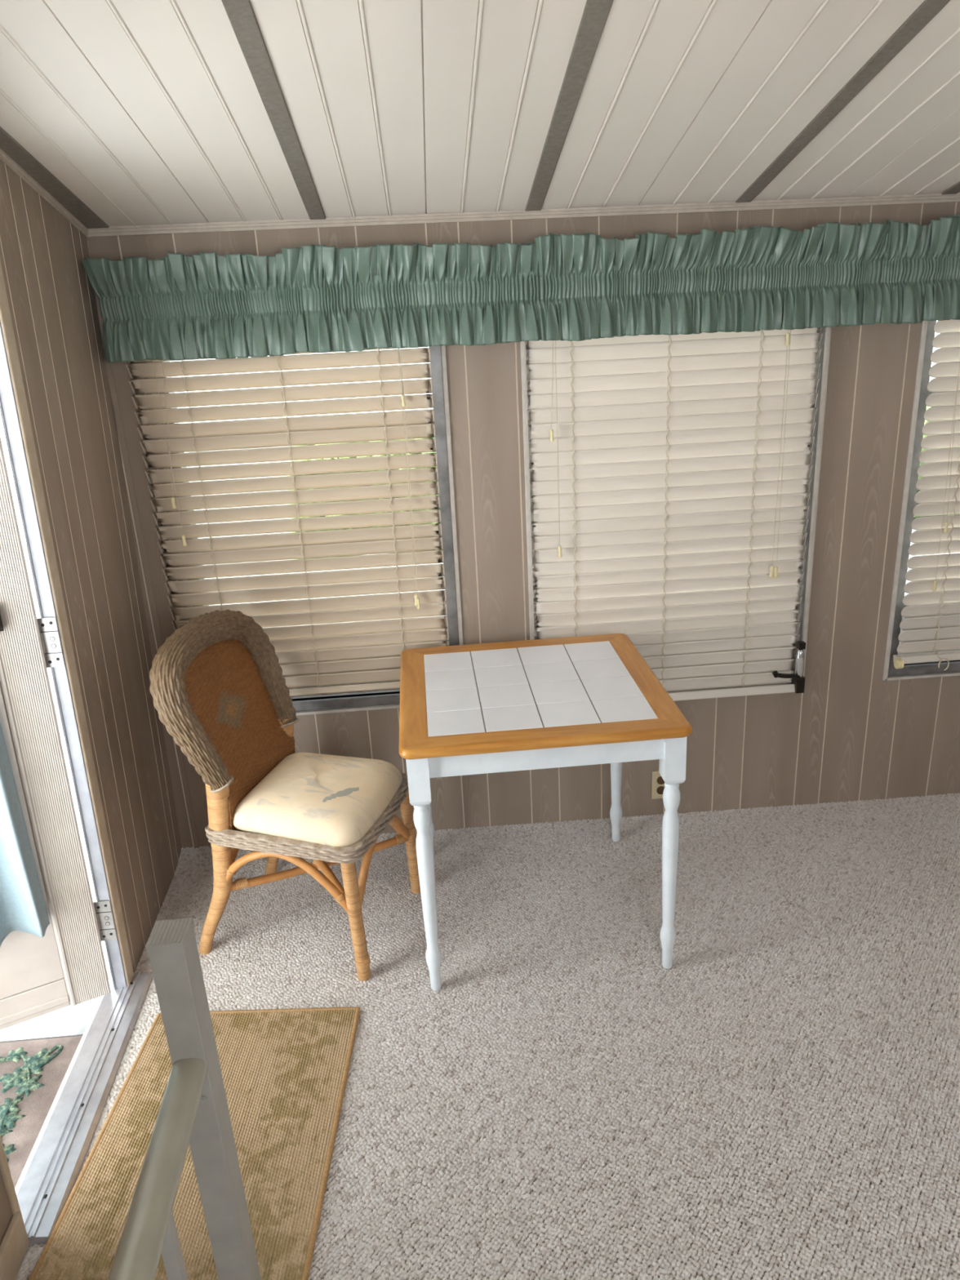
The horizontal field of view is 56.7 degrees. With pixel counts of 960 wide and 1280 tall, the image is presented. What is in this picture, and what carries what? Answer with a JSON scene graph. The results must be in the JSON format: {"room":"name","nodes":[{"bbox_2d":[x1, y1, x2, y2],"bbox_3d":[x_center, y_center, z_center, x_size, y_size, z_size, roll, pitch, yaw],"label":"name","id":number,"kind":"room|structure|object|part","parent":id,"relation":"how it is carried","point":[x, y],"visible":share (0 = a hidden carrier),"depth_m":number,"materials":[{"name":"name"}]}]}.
{"room":"sunroom","nodes":[
{"label":"sunroom","id":0,"kind":"room"},
{"bbox_2d":[0,159,182,1244],"bbox_3d":[-0.920,0.142,0.699,0.130,3.400,4.394,-4,20,-4],"label":"wall","id":1,"kind":"structure","parent":0,"point":[51,297],"depth_m":2.41,"materials":[{"name":"brown wood"}]},
{"bbox_2d":[0,1135,20,1214],"bbox_3d":[-0.998,0.287,1.472,0.165,1.988,0.020,-4,20,-3],"label":"trim","id":2,"kind":"structure","parent":1,"relation":"attached to","point":[4,1167],"depth_m":1.75,"materials":[{"name":"wood"}]},
{"bbox_2d":[0,1211,29,1279],"bbox_3d":[-0.874,1.383,1.244,0.017,0.095,1.176,-4,20,-4],"label":"baseboard","id":3,"kind":"structure","parent":1,"relation":"attached to","point":[15,1244],"depth_m":1.74,"materials":[{"name":"brown wood"}]},
{"bbox_2d":[0,148,88,235],"bbox_3d":[-0.912,-0.852,0.298,0.014,0.948,4.302,-5,20,-4],"label":"trim","id":4,"kind":"structure","parent":1,"relation":"attached to","point":[4,157],"depth_m":2.15,"materials":[{"name":"paint"}]},
{"bbox_2d":[0,126,109,228],"bbox_3d":[-0.944,-0.857,0.294,0.066,0.932,4.300,-4,20,-3],"label":"trim","id":5,"kind":"structure","parent":1,"relation":"attached to","point":[39,173],"depth_m":2.13,"materials":[{"name":"grey wood"}]},
{"bbox_2d":[14,995,101,1190],"bbox_3d":[-1.024,1.166,2.176,0.011,0.126,0.729,-4,20,-4],"label":"trim","id":6,"kind":"structure","parent":1,"relation":"attached to","point":[100,996],"depth_m":2.15,"materials":[{"name":"paint"}]},
{"bbox_2d":[0,435,116,1030],"bbox_3d":[-1.359,0.134,1.983,0.804,1.940,0.076,-13,22,-25],"label":"door","id":7,"kind":"structure","parent":1,"relation":"in","point":[65,966],"depth_m":2.24,"materials":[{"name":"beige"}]},
{"bbox_2d":[0,723,49,946],"bbox_3d":[-1.346,0.041,1.917,0.482,1.592,0.077,-13,22,-26],"label":"door curtain","id":8,"kind":"object","parent":7,"relation":"hanging from","point":[23,908],"visible":1,"depth_m":2.20,"materials":[{"name":"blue fabric"}]},
{"bbox_3d":[-1.359,0.845,2.245,0.537,0.243,0.025,-13,22,-25],"label":"kick panel","id":9,"kind":"part","parent":7,"relation":"part of","materials":[{"name":"white paint"}]},
{"bbox_3d":[-1.355,1.004,2.300,0.533,0.090,0.029,-13,22,-25],"label":"rail","id":10,"kind":"part","parent":7,"relation":"part of","materials":[{"name":"white paint"}]},
{"bbox_2d":[0,322,127,989],"bbox_3d":[-1.025,0.038,2.159,0.094,1.982,0.024,-4,20,-3],"label":"trim","id":11,"kind":"structure","parent":1,"relation":"attached to","point":[10,418],"depth_m":2.12,"materials":[{"name":"metal"}]},
{"bbox_2d":[0,260,133,986],"bbox_3d":[-1.011,0.015,2.172,0.073,2.050,0.053,-4,20,-3],"label":"trim","id":12,"kind":"structure","parent":1,"relation":"attached to","point":[6,322],"depth_m":2.13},
{"bbox_2d":[0,0,959,226],"bbox_3d":[1.079,-1.012,0.361,4.650,1.045,4.570,-4,20,-3],"label":"ceiling","id":13,"kind":"structure","parent":0,"point":[148,112],"depth_m":1.85,"materials":[{"name":"wood"}]},
{"bbox_2d":[221,0,325,219],"bbox_3d":[-0.338,-0.895,0.322,0.045,0.931,4.300,-4,20,-3],"label":"trim","id":14,"kind":"structure","parent":13,"relation":"attached to","point":[241,14],"depth_m":1.76,"materials":[{"name":"grey wood"}]},
{"bbox_2d":[524,0,613,211],"bbox_3d":[0.265,-0.932,0.350,0.045,0.931,4.300,-4,20,-3],"label":"trim","id":15,"kind":"structure","parent":13,"relation":"attached to","point":[596,12],"depth_m":1.82,"materials":[{"name":"grey wood"}]},
{"bbox_2d":[735,0,950,203],"bbox_3d":[0.869,-0.970,0.378,0.045,0.931,4.300,-4,20,-3],"label":"trim","id":16,"kind":"structure","parent":13,"relation":"attached to","point":[927,10],"depth_m":1.88,"materials":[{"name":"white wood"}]},
{"bbox_2d":[941,181,959,194],"bbox_3d":[1.472,-1.008,0.406,0.045,0.931,4.300,-4,20,-3],"label":"trim","id":17,"kind":"structure","parent":13,"relation":"attached to","point":[954,189],"depth_m":2.54,"materials":[{"name":"grey wood"}]},
{"bbox_2d":[15,792,959,1279],"bbox_3d":[1.228,1.320,1.220,4.340,0.034,4.340,-4,20,-3],"label":"floor","id":18,"kind":"structure","parent":0,"point":[779,1100],"depth_m":2.23,"materials":[{"name":"carpet"}]},
{"bbox_2d":[15,971,152,1246],"bbox_3d":[-0.965,1.100,2.179,0.123,0.043,0.788,-4,20,-4],"label":"threshold","id":19,"kind":"object","parent":18,"relation":"on","point":[51,1173],"visible":0.95,"depth_m":2.10,"materials":[{"name":"metal"}]},
{"bbox_2d":[107,917,261,1279],"bbox_3d":[-0.381,1.038,0.943,0.093,0.897,1.177,-4,20,-3],"label":"stair railing","id":20,"kind":"object","parent":18,"relation":"on","point":[193,1110],"visible":1,"depth_m":1.33,"materials":[{"name":"grey wood"}]},
{"bbox_3d":[-0.398,0.835,0.864,0.052,0.036,1.070,-4,20,-4],"label":"handrail","id":21,"kind":"part","parent":20,"relation":"part of","materials":[{"name":"grey wood"}]},
{"bbox_2d":[28,1006,359,1279],"bbox_3d":[-0.600,1.129,2.026,0.551,0.014,0.780,-2,20,2],"label":"rug","id":22,"kind":"object","parent":18,"relation":"on","point":[285,1072],"visible":0.79,"depth_m":2.00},
{"bbox_2d":[149,609,420,981],"bbox_3d":[-0.536,0.413,2.590,0.581,0.984,0.539,3,21,16],"label":"wicker chair","id":23,"kind":"object","parent":18,"relation":"on","point":[218,686],"visible":0.97,"depth_m":2.49,"materials":[{"name":"wicker"}]},
{"bbox_3d":[-0.759,0.645,2.532,0.185,0.609,0.055,3,21,16],"label":"leg","id":24,"kind":"part","parent":23,"relation":"part of","materials":[{"name":"wicker"}]},
{"bbox_3d":[-0.729,0.138,2.545,0.207,0.417,0.538,3,21,16],"label":"rolled frame","id":25,"kind":"part","parent":23,"relation":"part of","materials":[{"name":"grey wicker"}]},
{"bbox_3d":[-0.719,0.228,2.576,0.166,0.500,0.444,3,21,16],"label":"woven panel","id":26,"kind":"part","parent":23,"relation":"part of","materials":[{"name":"orange wicker"}]},
{"bbox_3d":[-0.654,0.515,2.878,0.185,0.609,0.055,3,21,16],"label":"leg","id":27,"kind":"part","parent":23,"relation":"part of","materials":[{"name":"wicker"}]},
{"bbox_3d":[-0.483,0.485,2.602,0.479,0.061,0.463,3,21,16],"label":"seat rail","id":28,"kind":"part","parent":23,"relation":"part of","materials":[{"name":"beige wicker"}]},
{"bbox_2d":[232,752,402,846],"bbox_3d":[-0.464,0.436,2.577,0.399,0.103,0.416,3,21,16],"label":"cushion","id":29,"kind":"object","parent":23,"relation":"on","point":[300,799],"depth_m":2.48,"materials":[{"name":"fabric"}]},
{"bbox_3d":[-0.343,0.751,2.437,0.050,0.421,0.040,3,21,16],"label":"leg","id":30,"kind":"part","parent":23,"relation":"part of","materials":[{"name":"wicker"}]},
{"bbox_3d":[-0.222,0.614,2.800,0.050,0.422,0.050,3,21,16],"label":"leg","id":31,"kind":"part","parent":23,"relation":"part of","materials":[{"name":"wicker"}]},
{"bbox_2d":[399,633,692,991],"bbox_3d":[0.158,0.474,2.645,0.733,0.750,0.733,-4,20,-3],"label":"table","id":32,"kind":"object","parent":18,"relation":"on","point":[591,700],"visible":1,"depth_m":2.35,"materials":[{"name":"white wood"}]},
{"bbox_3d":[-0.139,0.619,2.328,0.054,0.722,0.054,-4,20,-3],"label":"leg","id":33,"kind":"part","parent":32,"relation":"part of","materials":[{"name":"white paint"}]},
{"bbox_3d":[-0.189,0.403,2.935,0.054,0.722,0.054,-4,20,-3],"label":"leg","id":34,"kind":"part","parent":32,"relation":"part of","materials":[{"name":"white paint"}]},
{"bbox_3d":[0.455,0.356,2.972,0.054,0.722,0.054,-4,20,-3],"label":"leg","id":35,"kind":"part","parent":32,"relation":"part of","materials":[{"name":"white paint"}]},
{"bbox_3d":[0.505,0.572,2.364,0.054,0.722,0.054,-4,20,-3],"label":"leg","id":36,"kind":"part","parent":32,"relation":"part of","materials":[{"name":"white paint"}]},
{"bbox_2d":[86,201,959,848],"bbox_3d":[0.982,-0.248,2.978,4.420,2.400,0.090,-4,20,-3],"label":"wall","id":37,"kind":"structure","parent":0,"point":[852,734],"depth_m":2.94,"materials":[{"name":"brown wood"}]},
{"bbox_2d":[86,239,199,848],"bbox_3d":[-1.048,-0.181,2.812,0.018,1.990,0.006,-4,20,-3],"label":"trim","id":38,"kind":"structure","parent":37,"relation":"attached to","point":[108,365],"depth_m":2.76,"materials":[{"name":"brown wood"}]},
{"bbox_2d":[148,345,463,715],"bbox_3d":[-0.515,-0.378,2.817,0.874,1.297,0.084,-4,20,-3],"label":"window","id":39,"kind":"structure","parent":37,"relation":"in","point":[437,353],"depth_m":2.85,"materials":[{"name":"paint"}]},
{"bbox_2d":[125,346,448,697],"bbox_3d":[-0.555,-0.374,2.723,0.868,1.198,0.064,-4,20,-3],"label":"window blind","id":40,"kind":"object","parent":39,"relation":"attached to","point":[348,665],"visible":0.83,"depth_m":2.71,"materials":[{"name":"beige plastic"}]},
{"bbox_3d":[-0.909,-0.648,2.574,0.043,0.476,0.004,-5,20,-6],"label":"pull cord","id":41,"kind":"part","parent":40,"relation":"part of","materials":[{"name":"beige fabric"}]},
{"bbox_3d":[-0.915,-0.593,2.594,0.005,0.591,0.005,-4,20,-3],"label":"pull cord","id":42,"kind":"part","parent":40,"relation":"part of","materials":[{"name":"beige fabric"}]},
{"bbox_3d":[-0.828,-0.325,2.725,0.011,1.102,0.042,-4,20,-3],"label":"ladder cord","id":43,"kind":"part","parent":40,"relation":"part of","materials":[{"name":"beige fabric"}]},
{"bbox_3d":[-0.554,-0.344,2.737,0.011,1.102,0.042,-4,20,-3],"label":"ladder cord","id":44,"kind":"part","parent":40,"relation":"part of","materials":[{"name":"beige fabric"}]},
{"bbox_3d":[-0.526,0.168,2.922,0.868,0.041,0.053,-4,20,-3],"label":"rail","id":45,"kind":"part","parent":40,"relation":"part of","materials":[{"name":"beige plastic"}]},
{"bbox_3d":[-0.270,-0.364,2.750,0.011,1.102,0.042,-4,20,-3],"label":"ladder cord","id":46,"kind":"part","parent":40,"relation":"part of","materials":[{"name":"beige fabric"}]},
{"bbox_3d":[-0.233,-0.816,2.560,0.008,0.218,0.004,7,22,26],"label":"pull cord","id":47,"kind":"part","parent":40,"relation":"part of","materials":[{"name":"beige fabric"}]},
{"bbox_3d":[-0.219,-0.529,2.664,0.009,0.829,0.004,-12,22,-24],"label":"pull cord","id":48,"kind":"part","parent":40,"relation":"part of","materials":[{"name":"beige fabric"}]},
{"bbox_3d":[-0.214,-0.524,2.666,0.007,0.841,0.003,-19,25,-37],"label":"pull cord","id":49,"kind":"part","parent":40,"relation":"part of","materials":[{"name":"beige fabric"}]},
{"bbox_3d":[-0.491,0.098,3.010,0.778,0.175,0.004,-4,20,-3],"label":"pane","id":50,"kind":"part","parent":39,"relation":"part of","materials":[{"name":"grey glass"}]},
{"bbox_2d":[80,220,889,362],"bbox_3d":[0.022,-0.988,2.526,2.255,0.288,0.141,-4,20,-3],"label":"window valance","id":51,"kind":"object","parent":37,"relation":"attached to","point":[313,298],"visible":1,"depth_m":2.48,"materials":[{"name":"green fabric"}]},
{"bbox_2d":[86,192,959,236],"bbox_3d":[0.990,-1.261,2.563,4.300,0.055,0.013,-4,20,-3],"label":"trim","id":52,"kind":"structure","parent":37,"relation":"attached to","point":[928,197],"depth_m":2.52,"materials":[{"name":"paint"}]},
{"bbox_2d":[651,770,665,799],"bbox_3d":[0.647,0.518,3.176,0.066,0.112,0.009,-4,20,-3],"label":"wall outlet","id":53,"kind":"object","parent":37,"relation":"attached to","point":[658,786],"visible":0.57,"depth_m":3.17,"materials":[{"name":"beige plastic"}]},
{"bbox_2d":[656,786,664,794],"bbox_3d":[0.648,0.537,3.180,0.032,0.032,0.004,-4,20,-3],"label":"receptacle","id":54,"kind":"object","parent":53,"relation":"attached to","point":[660,789],"depth_m":3.18,"materials":[{"name":"brown plastic"}]},
{"bbox_2d":[657,776,664,784],"bbox_3d":[0.646,0.500,3.167,0.032,0.032,0.004,-4,20,-3],"label":"receptacle","id":55,"kind":"object","parent":53,"relation":"attached to","point":[660,780],"depth_m":3.17,"materials":[{"name":"brown plastic"}]},
{"bbox_2d":[520,326,831,693],"bbox_3d":[0.616,-0.427,2.825,0.942,1.324,0.182,-4,20,-3],"label":"window","id":56,"kind":"structure","parent":37,"relation":"in","point":[797,678],"depth_m":2.85,"materials":[{"name":"metal"}]},
{"bbox_2d":[524,327,822,701],"bbox_3d":[0.600,-0.401,2.792,0.887,1.309,0.064,-4,20,-3],"label":"window blind","id":57,"kind":"object","parent":56,"relation":"attached to","point":[669,480],"visible":0.87,"depth_m":2.78,"materials":[{"name":"beige plastic"}]},
{"bbox_3d":[0.212,-0.788,2.601,0.014,0.343,0.004,-9,21,-16],"label":"pull cord","id":58,"kind":"part","parent":57,"relation":"part of","materials":[{"name":"beige fabric"}]},
{"bbox_3d":[0.232,-0.620,2.663,0.003,0.702,0.005,-11,21,-20],"label":"pull cord","id":59,"kind":"part","parent":57,"relation":"part of","materials":[{"name":"beige fabric"}]},
{"bbox_3d":[0.295,-0.361,2.790,0.011,1.241,0.042,-4,20,-3],"label":"ladder cord","id":60,"kind":"part","parent":57,"relation":"part of","materials":[{"name":"beige fabric"}]},
{"bbox_3d":[0.584,-0.381,2.803,0.011,1.241,0.042,-4,20,-3],"label":"ladder cord","id":61,"kind":"part","parent":57,"relation":"part of","materials":[{"name":"beige fabric"}]},
{"bbox_3d":[0.631,0.193,3.011,0.887,0.041,0.056,-4,20,-3],"label":"rail","id":62,"kind":"part","parent":57,"relation":"part of","materials":[{"name":"beige plastic"}]},
{"bbox_3d":[0.861,-0.400,2.815,0.011,1.241,0.042,-4,20,-3],"label":"ladder cord","id":63,"kind":"part","parent":57,"relation":"part of","materials":[{"name":"beige fabric"}]},
{"bbox_3d":[0.918,-0.615,2.711,0.009,0.813,0.004,-14,22,-27],"label":"pull cord","id":64,"kind":"part","parent":57,"relation":"part of","materials":[{"name":"beige fabric"}]},
{"bbox_3d":[0.928,-0.614,2.713,0.005,0.817,0.005,-4,20,-3],"label":"pull cord","id":65,"kind":"part","parent":57,"relation":"part of","materials":[{"name":"beige fabric"}]},
{"bbox_3d":[1.027,0.086,2.995,0.118,0.181,0.105,-4,20,-3],"label":"crank handle","id":66,"kind":"part","parent":56,"relation":"part of","materials":[{"name":"brown metal"}]},
{"bbox_2d":[880,214,959,324],"bbox_3d":[1.782,-1.103,2.605,1.272,0.287,0.140,-4,20,-3],"label":"window valance","id":67,"kind":"object","parent":37,"relation":"attached to","point":[920,279],"visible":1,"depth_m":2.55,"materials":[{"name":"green fabric"}]},
{"bbox_2d":[882,320,959,680],"bbox_3d":[1.833,-0.526,2.925,0.934,1.327,0.084,-4,20,-3],"label":"window","id":68,"kind":"structure","parent":37,"relation":"in","point":[927,335],"depth_m":2.92,"materials":[{"name":"paint"}]},
{"bbox_3d":[1.857,-0.050,3.119,0.838,0.205,0.004,-4,20,-3],"label":"pane","id":69,"kind":"part","parent":68,"relation":"part of","materials":[{"name":"glass"}]},
{"bbox_2d":[893,319,959,670],"bbox_3d":[1.811,-0.515,2.849,0.862,1.254,0.073,-4,20,-3],"label":"window blind","id":70,"kind":"object","parent":68,"relation":"attached to","point":[934,580],"visible":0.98,"depth_m":2.89,"materials":[{"name":"beige plastic"}]},
{"bbox_3d":[1.847,0.038,3.058,0.848,0.034,0.054,-4,20,-3],"label":"rail","id":71,"kind":"part","parent":70,"relation":"part of","materials":[{"name":"beige plastic"}]},
{"bbox_3d":[1.523,-0.475,2.853,0.011,1.150,0.042,-4,20,-3],"label":"ladder cord","id":72,"kind":"part","parent":70,"relation":"part of","materials":[{"name":"beige fabric"}]},
{"bbox_3d":[1.467,-0.616,2.768,0.016,0.905,0.004,0,20,9],"label":"pull cord","id":73,"kind":"part","parent":70,"relation":"part of","materials":[{"name":"beige fabric"}]},
{"bbox_3d":[1.466,-0.708,2.735,0.033,0.709,0.004,-2,20,3],"label":"pull cord","id":74,"kind":"part","parent":70,"relation":"part of","materials":[{"name":"beige fabric"}]},
{"label":"outside","id":75,"kind":"structure","parent":0,"visible":0},
{"bbox_2d":[0,346,940,545],"bbox_3d":[-1.040,1.006,3.239,80.000,0.270,80.000,-4,20,-3],"label":"ground","id":76,"kind":"structure","parent":75,"point":[2,429],"depth_m":19.43,"materials":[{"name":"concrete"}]},
{"bbox_2d":[0,737,111,1041],"bbox_3d":[-2.571,1.589,1.320,3.098,0.065,6.200,-4,20,-3],"label":"floor","id":77,"kind":"structure","parent":76,"relation":"on","point":[70,1020],"depth_m":2.49,"materials":[{"name":"paint"}]},
{"bbox_2d":[0,1034,83,1187],"bbox_3d":[-1.295,1.215,2.043,0.554,0.022,0.775,-4,20,-3],"label":"doormat","id":78,"kind":"object","parent":77,"relation":"on","point":[33,1071],"visible":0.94,"depth_m":2.25,"materials":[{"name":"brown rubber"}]},
{"bbox_2d":[22,445,959,737],"bbox_3d":[2.981,-1.807,10.023,15.000,0.040,13.880,-4,20,-3],"label":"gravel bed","id":79,"kind":"object","parent":76,"relation":"on","point":[24,546],"depth_m":7.08,"materials":[{"name":"white"}]},
{"bbox_2d":[288,405,954,559],"bbox_3d":[1.599,-1.457,7.782,6.400,1.185,1.550,-4,20,-3],"label":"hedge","id":80,"kind":"object","parent":79,"relation":"on","point":[927,407],"visible":0.02,"depth_m":7.37,"materials":[{"name":"green plant"}]}
]}

